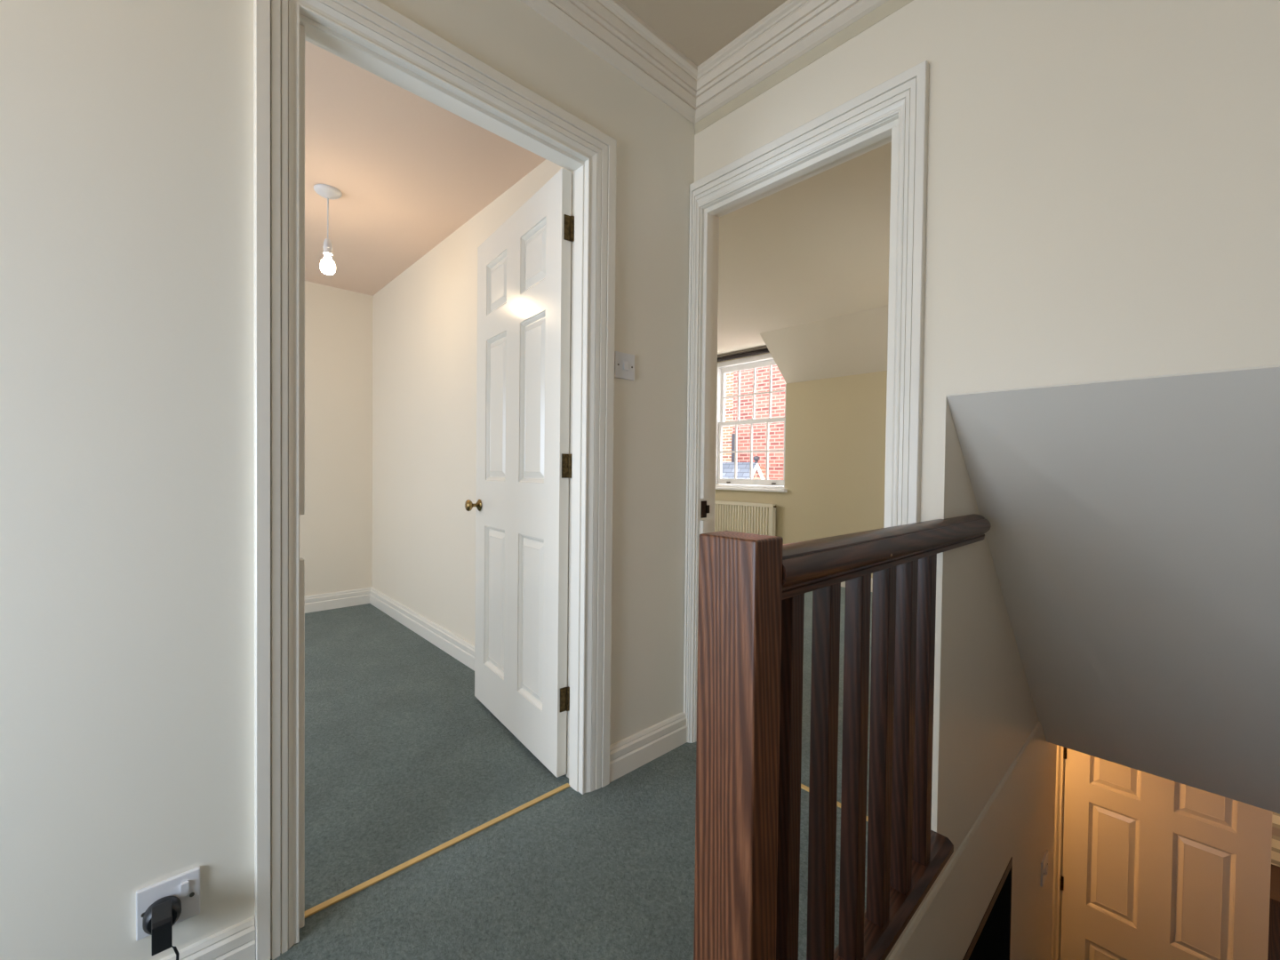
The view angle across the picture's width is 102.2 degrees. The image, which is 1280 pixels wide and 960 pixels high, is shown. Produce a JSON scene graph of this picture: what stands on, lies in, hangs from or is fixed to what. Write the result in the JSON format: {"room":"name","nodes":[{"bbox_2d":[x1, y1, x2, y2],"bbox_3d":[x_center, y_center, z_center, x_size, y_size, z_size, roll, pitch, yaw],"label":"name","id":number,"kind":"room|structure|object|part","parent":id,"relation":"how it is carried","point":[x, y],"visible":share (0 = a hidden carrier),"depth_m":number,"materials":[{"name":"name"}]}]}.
{"room":"stair landing","nodes":[
{"label":"stair landing","id":0,"kind":"room"},
{"bbox_2d":[299,280,372,595],"bbox_3d":[-3.057,-0.294,2.959,2.982,2.418,0.100,0,1,-43],"label":"wall","id":1,"kind":"structure","parent":0,"point":[336,524],"depth_m":3.71,"materials":[{"name":"beige paint"}]},
{"bbox_2d":[304,587,370,613],"bbox_3d":[-3.067,0.870,2.901,2.882,0.116,0.019,0,1,-43],"label":"baseboard","id":2,"kind":"structure","parent":1,"relation":"attached to","point":[333,600],"depth_m":3.72,"materials":[{"name":"white paint"}]},
{"bbox_2d":[0,0,694,959],"bbox_3d":[-0.999,-0.223,0.894,3.365,2.417,0.100,0,1,-43],"label":"wall","id":3,"kind":"structure","parent":0,"point":[127,231],"depth_m":0.94,"materials":[{"name":"beige paint"}]},
{"bbox_2d":[142,896,181,959],"bbox_3d":[-0.891,0.870,0.890,0.072,0.206,0.158,2,1,42],"label":"power adaptor","id":4,"kind":"object","parent":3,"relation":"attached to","point":[158,920],"visible":1,"depth_m":0.91,"materials":[{"name":"black plastic"}]},
{"bbox_2d":[136,866,199,940],"bbox_3d":[-0.875,0.787,0.959,0.088,0.088,0.016,0,1,-43],"label":"wall socket","id":5,"kind":"object","parent":3,"relation":"attached to","point":[185,885],"visible":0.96,"depth_m":0.96,"materials":[{"name":"white plastic"}]},
{"bbox_2d":[160,915,255,959],"bbox_3d":[-1.382,0.940,0.487,1.642,0.096,0.019,0,1,-43],"label":"baseboard","id":6,"kind":"structure","parent":3,"relation":"attached to","point":[236,941],"depth_m":1.01,"materials":[{"name":"white paint"}]},
{"bbox_2d":[253,0,616,959],"bbox_3d":[-0.435,-0.046,1.351,0.926,2.061,0.036,0,1,-43],"label":"trim","id":7,"kind":"structure","parent":3,"relation":"attached to","point":[373,25],"depth_m":1.08,"materials":[{"name":"white paint"}]},
{"bbox_2d":[299,14,584,927],"bbox_3d":[-0.480,-0.017,1.396,0.803,2.000,0.092,0,1,-43],"label":"door frame","id":8,"kind":"structure","parent":3,"relation":"attached to","point":[312,31],"depth_m":1.45,"materials":[{"name":"white paint"}]},
{"bbox_2d":[464,168,574,777],"bbox_3d":[-0.493,-0.021,1.947,0.100,1.959,0.762,0,1,-37],"label":"door","id":9,"kind":"structure","parent":3,"relation":"in","point":[524,460],"depth_m":1.87,"materials":[{"name":"white wood"}]},
{"bbox_3d":[-0.717,0.108,2.197,0.049,0.049,0.049,0,1,-37],"label":"knob","id":10,"kind":"part","parent":9,"relation":"part of","materials":[{"name":"gold metal"}]},
{"bbox_3d":[-0.579,0.486,2.106,0.034,0.587,0.211,0,1,-37],"label":"panel","id":11,"kind":"part","parent":9,"relation":"part of","materials":[{"name":"white wood"}]},
{"bbox_3d":[-0.570,-0.289,2.093,0.034,0.585,0.211,0,1,-37],"label":"panel","id":12,"kind":"part","parent":9,"relation":"part of","materials":[{"name":"white wood"}]},
{"bbox_3d":[-0.564,-0.789,2.085,0.034,0.209,0.211,0,1,-37],"label":"panel","id":13,"kind":"part","parent":9,"relation":"part of","materials":[{"name":"white wood"}]},
{"bbox_3d":[-0.378,0.493,1.844,0.034,0.587,0.204,0,1,-37],"label":"panel","id":14,"kind":"part","parent":9,"relation":"part of","materials":[{"name":"white wood"}]},
{"bbox_3d":[-0.369,-0.283,1.831,0.034,0.585,0.204,0,1,-37],"label":"panel","id":15,"kind":"part","parent":9,"relation":"part of","materials":[{"name":"white wood"}]},
{"bbox_3d":[-0.363,-0.782,1.823,0.034,0.209,0.204,0,1,-37],"label":"panel","id":16,"kind":"part","parent":9,"relation":"part of","materials":[{"name":"white wood"}]},
{"bbox_2d":[520,0,697,124],"bbox_3d":[-0.847,-1.374,0.873,2.965,0.112,0.092,0,1,-43],"label":"crown molding","id":17,"kind":"structure","parent":3,"relation":"attached to","point":[608,28],"depth_m":1.63,"materials":[{"name":"paint"}]},
{"bbox_2d":[614,351,634,380],"bbox_3d":[-0.049,-0.376,1.701,0.085,0.085,0.015,0,1,-43],"label":"light switch","id":18,"kind":"object","parent":3,"relation":"attached to","point":[624,363],"visible":0.94,"depth_m":1.70,"materials":[{"name":"white plastic"}]},
{"bbox_2d":[609,711,687,782],"bbox_3d":[0.033,0.927,1.810,0.378,0.110,0.019,0,1,-43],"label":"baseboard","id":19,"kind":"structure","parent":3,"relation":"attached to","point":[632,752],"depth_m":1.79,"materials":[{"name":"white paint"}]},
{"bbox_2d":[304,40,545,295],"bbox_3d":[-2.156,-1.394,1.845,2.982,0.100,2.915,0,1,-43],"label":"ceiling","id":20,"kind":"structure","parent":0,"point":[409,172],"depth_m":2.24,"materials":[{"name":"paint"}]},
{"bbox_2d":[313,184,342,274],"bbox_3d":[-1.453,-1.152,2.403,0.112,0.387,0.112,0,1,-43],"label":"pendant light","id":21,"kind":"object","parent":20,"relation":"hanging from","point":[327,266],"visible":1,"depth_m":2.39,"materials":[{"name":"white plastic"}]},
{"bbox_3d":[-1.454,-1.006,2.406,0.063,0.094,0.063,0,1,-43],"label":"light bulb","id":22,"kind":"part","parent":21,"relation":"part of","materials":[{"name":"white glass"}]},
{"bbox_3d":[-1.452,-1.214,2.402,0.007,0.196,0.008,0,1,-43],"label":"cord","id":23,"kind":"part","parent":21,"relation":"part of","materials":[{"name":"white plastic"}]},
{"bbox_2d":[371,159,572,644],"bbox_3d":[-1.010,-0.269,2.880,0.100,2.418,2.815,0,1,-43],"label":"wall","id":24,"kind":"structure","parent":0,"point":[425,319],"depth_m":3.03,"materials":[{"name":"beige paint"}]},
{"bbox_2d":[369,587,567,719],"bbox_3d":[-1.070,0.894,2.863,0.019,0.116,2.805,0,1,-43],"label":"baseboard","id":25,"kind":"structure","parent":24,"relation":"attached to","point":[460,649],"depth_m":3.05,"materials":[{"name":"white paint"}]},
{"bbox_2d":[270,586,871,959],"bbox_3d":[-0.251,1.063,2.387,6.290,0.188,4.825,0,1,-43],"label":"floor","id":26,"kind":"structure","parent":0,"point":[607,872],"depth_m":1.46,"materials":[{"name":"green carpet"}]},
{"bbox_2d":[304,783,569,918],"bbox_3d":[-0.499,0.980,1.406,0.742,0.005,0.017,0,1,-43],"label":"threshold strip","id":27,"kind":"object","parent":26,"relation":"on","point":[316,908],"visible":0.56,"depth_m":1.34,"materials":[{"name":"gold metal"}]},
{"bbox_2d":[800,784,868,821],"bbox_3d":[0.477,0.987,1.714,0.017,0.005,0.688,0,1,-43],"label":"threshold strip","id":28,"kind":"object","parent":26,"relation":"on","point":[803,787],"visible":0.02,"depth_m":1.64,"materials":[{"name":"gold metal"}]},
{"bbox_2d":[693,513,991,959],"bbox_3d":[0.552,0.627,1.136,1.197,1.100,0.107,0,1,-43],"label":"balustrade","id":29,"kind":"object","parent":26,"relation":"on","point":[752,588],"visible":1,"depth_m":0.87,"materials":[{"name":"brown wood"}]},
{"bbox_3d":[0.138,0.629,0.752,0.067,1.100,0.101,0,1,-43],"label":"newel post","id":30,"kind":"part","parent":29,"relation":"part of","materials":[{"name":"brown wood"}]},
{"bbox_3d":[0.589,0.136,1.144,1.130,0.072,0.089,0,1,-43],"label":"handrail","id":31,"kind":"part","parent":29,"relation":"part of","materials":[{"name":"brown wood"}]},
{"bbox_3d":[0.470,0.924,1.046,0.819,0.028,0.066,0,1,-43],"label":"rail","id":32,"kind":"part","parent":29,"relation":"part of","materials":[{"name":"brown wood"}]},
{"bbox_2d":[618,0,787,65],"bbox_3d":[-0.259,-1.462,0.245,3.165,0.100,2.010,0,1,-43],"label":"ceiling","id":33,"kind":"structure","parent":0,"point":[698,29],"depth_m":1.60,"materials":[{"name":"paint"}]},
{"bbox_2d":[715,352,887,578],"bbox_3d":[1.667,-0.262,4.876,0.120,2.400,3.750,0,1,-43],"label":"wall","id":34,"kind":"structure","parent":0,"point":[836,428],"depth_m":4.71,"materials":[{"name":"beige paint"}]},
{"bbox_2d":[717,345,769,361],"bbox_3d":[1.096,-1.310,5.349,0.058,0.066,0.896,0,1,-43],"label":"roller blind","id":35,"kind":"object","parent":34,"relation":"attached to","point":[763,349],"visible":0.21,"depth_m":5.35,"materials":[{"name":"fabric"}]},
{"bbox_2d":[714,500,776,535],"bbox_3d":[1.054,0.582,5.383,0.086,0.704,0.847,0,1,-43],"label":"radiator","id":36,"kind":"object","parent":34,"relation":"attached to","point":[748,517],"visible":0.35,"depth_m":5.29,"materials":[{"name":"beige metal"}]},
{"bbox_2d":[715,500,775,507],"bbox_3d":[1.038,0.247,5.377,0.057,0.034,0.822,0,1,-43],"label":"grille","id":37,"kind":"object","parent":36,"relation":"attached to","point":[718,503],"depth_m":5.33,"materials":[{"name":"beige metal"}]},
{"bbox_3d":[1.327,0.522,5.093,0.024,0.496,0.004,0,1,-43],"label":"panel","id":38,"kind":"part","parent":36,"relation":"part of","materials":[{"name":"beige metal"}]},
{"bbox_2d":[715,352,787,492],"bbox_3d":[1.134,-0.583,5.397,0.165,1.387,0.968,0,1,-43],"label":"window","id":39,"kind":"structure","parent":34,"relation":"attached to","point":[750,443],"depth_m":5.40,"materials":[{"name":"white paint"}]},
{"bbox_3d":[0.961,-0.159,5.609,0.002,0.289,0.195,0,1,-43],"label":"pane","id":40,"kind":"part","parent":39,"relation":"part of","materials":[{"name":"clear glass"}]},
{"bbox_3d":[0.965,-0.448,5.604,0.002,0.289,0.195,0,1,-43],"label":"pane","id":41,"kind":"part","parent":39,"relation":"part of","materials":[{"name":"clear glass"}]},
{"bbox_3d":[0.999,-1.040,5.620,0.002,0.270,0.195,0,1,-43],"label":"pane","id":42,"kind":"part","parent":39,"relation":"part of","materials":[{"name":"clear glass"}]},
{"bbox_3d":[0.996,-0.770,5.625,0.002,0.270,0.195,0,1,-43],"label":"pane","id":43,"kind":"part","parent":39,"relation":"part of","materials":[{"name":"clear glass"}]},
{"bbox_3d":[1.095,-0.155,5.466,0.002,0.289,0.195,0,1,-43],"label":"pane","id":44,"kind":"part","parent":39,"relation":"part of","materials":[{"name":"clear glass"}]},
{"bbox_3d":[1.098,-0.444,5.461,0.002,0.289,0.195,0,1,-43],"label":"pane","id":45,"kind":"part","parent":39,"relation":"part of","materials":[{"name":"clear glass"}]},
{"bbox_3d":[1.129,-0.766,5.482,0.002,0.270,0.195,0,1,-43],"label":"pane","id":46,"kind":"part","parent":39,"relation":"part of","materials":[{"name":"clear glass"}]},
{"bbox_3d":[1.133,-1.037,5.477,0.002,0.270,0.195,0,1,-43],"label":"pane","id":47,"kind":"part","parent":39,"relation":"part of","materials":[{"name":"clear glass"}]},
{"bbox_3d":[1.193,-0.906,5.413,0.034,0.638,0.836,0,1,-43],"label":"sash","id":48,"kind":"part","parent":39,"relation":"part of","materials":[{"name":"white paint"}]},
{"bbox_3d":[1.158,-0.288,5.398,0.034,0.682,0.836,0,1,-43],"label":"sash","id":49,"kind":"part","parent":39,"relation":"part of","materials":[{"name":"white paint"}]},
{"bbox_3d":[1.090,0.097,5.375,0.067,0.028,0.968,0,1,-43],"label":"sill","id":50,"kind":"part","parent":39,"relation":"part of","materials":[{"name":"white paint"}]},
{"bbox_3d":[1.232,-0.440,5.319,0.002,0.289,0.195,0,1,-43],"label":"pane","id":51,"kind":"part","parent":39,"relation":"part of","materials":[{"name":"clear glass"}]},
{"bbox_3d":[1.228,-0.151,5.324,0.002,0.289,0.195,0,1,-43],"label":"pane","id":52,"kind":"part","parent":39,"relation":"part of","materials":[{"name":"clear glass"}]},
{"bbox_3d":[1.263,-0.762,5.339,0.002,0.270,0.195,0,1,-43],"label":"pane","id":53,"kind":"part","parent":39,"relation":"part of","materials":[{"name":"clear glass"}]},
{"bbox_3d":[1.266,-1.033,5.335,0.002,0.270,0.195,0,1,-43],"label":"pane","id":54,"kind":"part","parent":39,"relation":"part of","materials":[{"name":"clear glass"}]},
{"bbox_3d":[1.365,-0.436,5.176,0.002,0.289,0.195,0,1,-43],"label":"pane","id":55,"kind":"part","parent":39,"relation":"part of","materials":[{"name":"clear glass"}]},
{"bbox_3d":[1.362,-0.147,5.181,0.002,0.289,0.195,0,1,-43],"label":"pane","id":56,"kind":"part","parent":39,"relation":"part of","materials":[{"name":"clear glass"}]},
{"bbox_3d":[1.397,-0.758,5.197,0.002,0.270,0.195,0,1,-43],"label":"pane","id":57,"kind":"part","parent":39,"relation":"part of","materials":[{"name":"clear glass"}]},
{"bbox_3d":[1.400,-1.029,5.192,0.002,0.270,0.195,0,1,-43],"label":"pane","id":58,"kind":"part","parent":39,"relation":"part of","materials":[{"name":"clear glass"}]},
{"bbox_2d":[840,577,872,591],"bbox_3d":[1.603,0.892,4.848,0.019,0.116,3.750,0,1,-43],"label":"baseboard","id":59,"kind":"structure","parent":34,"relation":"attached to","point":[843,584],"depth_m":4.60,"materials":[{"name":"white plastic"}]},
{"bbox_2d":[717,142,891,354],"bbox_3d":[0.578,-1.379,3.894,3.045,0.100,3.850,0,1,-43],"label":"ceiling","id":60,"kind":"structure","parent":0,"point":[815,248],"depth_m":2.99,"materials":[{"name":"paint"}]},
{"bbox_2d":[760,305,887,383],"bbox_3d":[1.461,-1.132,4.659,0.473,0.398,3.750,0,1,-43],"label":"ceiling","id":61,"kind":"structure","parent":0,"point":[855,343],"depth_m":4.44,"materials":[{"name":"paint"}]},
{"bbox_2d":[885,436,1056,959],"bbox_3d":[0.898,0.940,1.533,3.000,4.810,0.127,0,1,-43],"label":"wall","id":62,"kind":"structure","parent":0,"point":[1017,821],"depth_m":1.64,"materials":[{"name":"beige paint"}]},
{"bbox_2d":[962,856,1012,959],"bbox_3d":[0.556,1.400,1.232,2.087,0.032,0.139,0,1,-43],"label":"trim","id":63,"kind":"structure","parent":62,"relation":"attached to","point":[979,931],"depth_m":1.67,"materials":[{"name":"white wood"}]},
{"bbox_2d":[1040,849,1047,887],"bbox_3d":[1.831,1.755,2.332,0.119,0.106,0.015,0,1,-43],"label":"light switch","id":64,"kind":"object","parent":62,"relation":"attached to","point":[1044,861],"visible":1,"depth_m":2.31,"materials":[{"name":"white plastic"}]},
{"bbox_2d":[694,0,1279,838],"bbox_3d":[0.845,-0.209,1.313,0.100,2.417,1.810,0,1,-43],"label":"wall","id":65,"kind":"structure","parent":0,"point":[1103,195],"depth_m":1.13,"materials":[{"name":"beige paint"}]},
{"bbox_2d":[695,0,888,123],"bbox_3d":[0.789,-1.361,1.228,0.092,0.112,1.810,0,1,-43],"label":"crown molding","id":66,"kind":"structure","parent":65,"relation":"attached to","point":[794,28],"depth_m":1.62,"materials":[{"name":"paint"}]},
{"bbox_2d":[693,113,898,742],"bbox_3d":[0.489,-0.012,1.697,0.105,2.002,0.730,0,1,-43],"label":"door frame","id":67,"kind":"structure","parent":65,"relation":"attached to","point":[884,132],"depth_m":1.90,"materials":[{"name":"white paint"}]},
{"bbox_3d":[0.245,0.110,1.942,0.043,0.063,0.006,0,1,-43],"label":"strike plate","id":68,"kind":"part","parent":67,"relation":"part of","materials":[{"name":"metal"}]},
{"bbox_2d":[694,0,913,135],"bbox_3d":[0.821,-1.285,1.259,0.002,0.040,1.808,0,1,-43],"label":"band","id":69,"kind":"object","parent":65,"relation":"attached to","point":[891,6],"visible":1,"depth_m":1.59,"materials":[{"name":"beige paint"}]},
{"bbox_2d":[683,60,929,743],"bbox_3d":[0.460,-0.048,1.645,0.036,2.075,0.802,0,1,-43],"label":"trim","id":70,"kind":"structure","parent":65,"relation":"attached to","point":[906,94],"depth_m":1.39,"materials":[{"name":"white paint"}]},
{"bbox_2d":[1058,759,1065,959],"bbox_3d":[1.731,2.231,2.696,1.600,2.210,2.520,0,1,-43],"label":"door frame","id":71,"kind":"structure","parent":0,"point":[1064,760],"depth_m":2.98,"materials":[{"name":"beige paint"}]},
{"bbox_2d":[968,865,1012,959],"bbox_3d":[1.302,2.378,1.956,0.016,1.930,0.139,0,1,-43],"label":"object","id":72,"kind":"structure","parent":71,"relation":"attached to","point":[994,941],"depth_m":1.91,"materials":[{"name":"black"}]},
{"bbox_2d":[1051,744,1063,959],"bbox_3d":[2.726,2.313,2.650,0.036,2.070,1.030,0,1,-43],"label":"trim","id":73,"kind":"structure","parent":71,"relation":"attached to","point":[1059,792],"depth_m":2.98,"materials":[{"name":"white paint"}]},
{"bbox_2d":[1060,747,1272,959],"bbox_3d":[2.692,2.361,2.712,0.044,1.959,0.764,0,1,-43],"label":"door","id":74,"kind":"structure","parent":71,"relation":"in","point":[1155,868],"depth_m":2.69,"materials":[{"name":"white wood"}]},
{"bbox_3d":[2.580,2.869,2.841,0.034,0.587,0.204,0,1,-43],"label":"panel","id":75,"kind":"part","parent":74,"relation":"part of","materials":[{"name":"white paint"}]},
{"bbox_3d":[2.589,2.093,2.828,0.034,0.585,0.204,0,1,-43],"label":"panel","id":76,"kind":"part","parent":74,"relation":"part of","materials":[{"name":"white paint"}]},
{"bbox_3d":[2.595,1.593,2.820,0.034,0.209,0.204,0,1,-43],"label":"panel","id":77,"kind":"part","parent":74,"relation":"part of","materials":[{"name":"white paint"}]},
{"bbox_3d":[2.815,2.099,2.587,0.034,0.585,0.211,0,1,-43],"label":"panel","id":78,"kind":"part","parent":74,"relation":"part of","materials":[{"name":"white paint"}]},
{"bbox_3d":[2.821,1.599,2.579,0.034,0.209,0.211,0,1,-43],"label":"panel","id":79,"kind":"part","parent":74,"relation":"part of","materials":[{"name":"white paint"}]},
{"bbox_2d":[946,364,1279,814],"bbox_3d":[1.663,0.382,1.506,1.555,1.615,0.950,0,1,-43],"label":"ceiling","id":80,"kind":"structure","parent":0,"point":[1133,535],"depth_m":1.39,"materials":[{"name":"white paint"}]},
{"bbox_2d":[1271,812,1279,866],"bbox_3d":[3.393,2.247,2.896,1.300,2.210,1.900,0,1,-43],"label":"wall","id":81,"kind":"structure","parent":0,"point":[1276,819],"depth_m":3.16,"materials":[{"name":"paint"}]},
{"bbox_3d":[1.715,3.386,2.645,5.900,0.100,2.620,0,1,-43],"label":"floor","id":82,"kind":"structure","parent":0,"visible":0},
{"bbox_2d":[1267,864,1279,959],"bbox_3d":[3.853,2.860,2.898,0.410,0.994,0.890,0,1,-43],"label":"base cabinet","id":83,"kind":"object","parent":82,"relation":"on","point":[1274,927],"visible":0.02,"depth_m":2.92,"materials":[{"name":"brown wood"}]}
]}

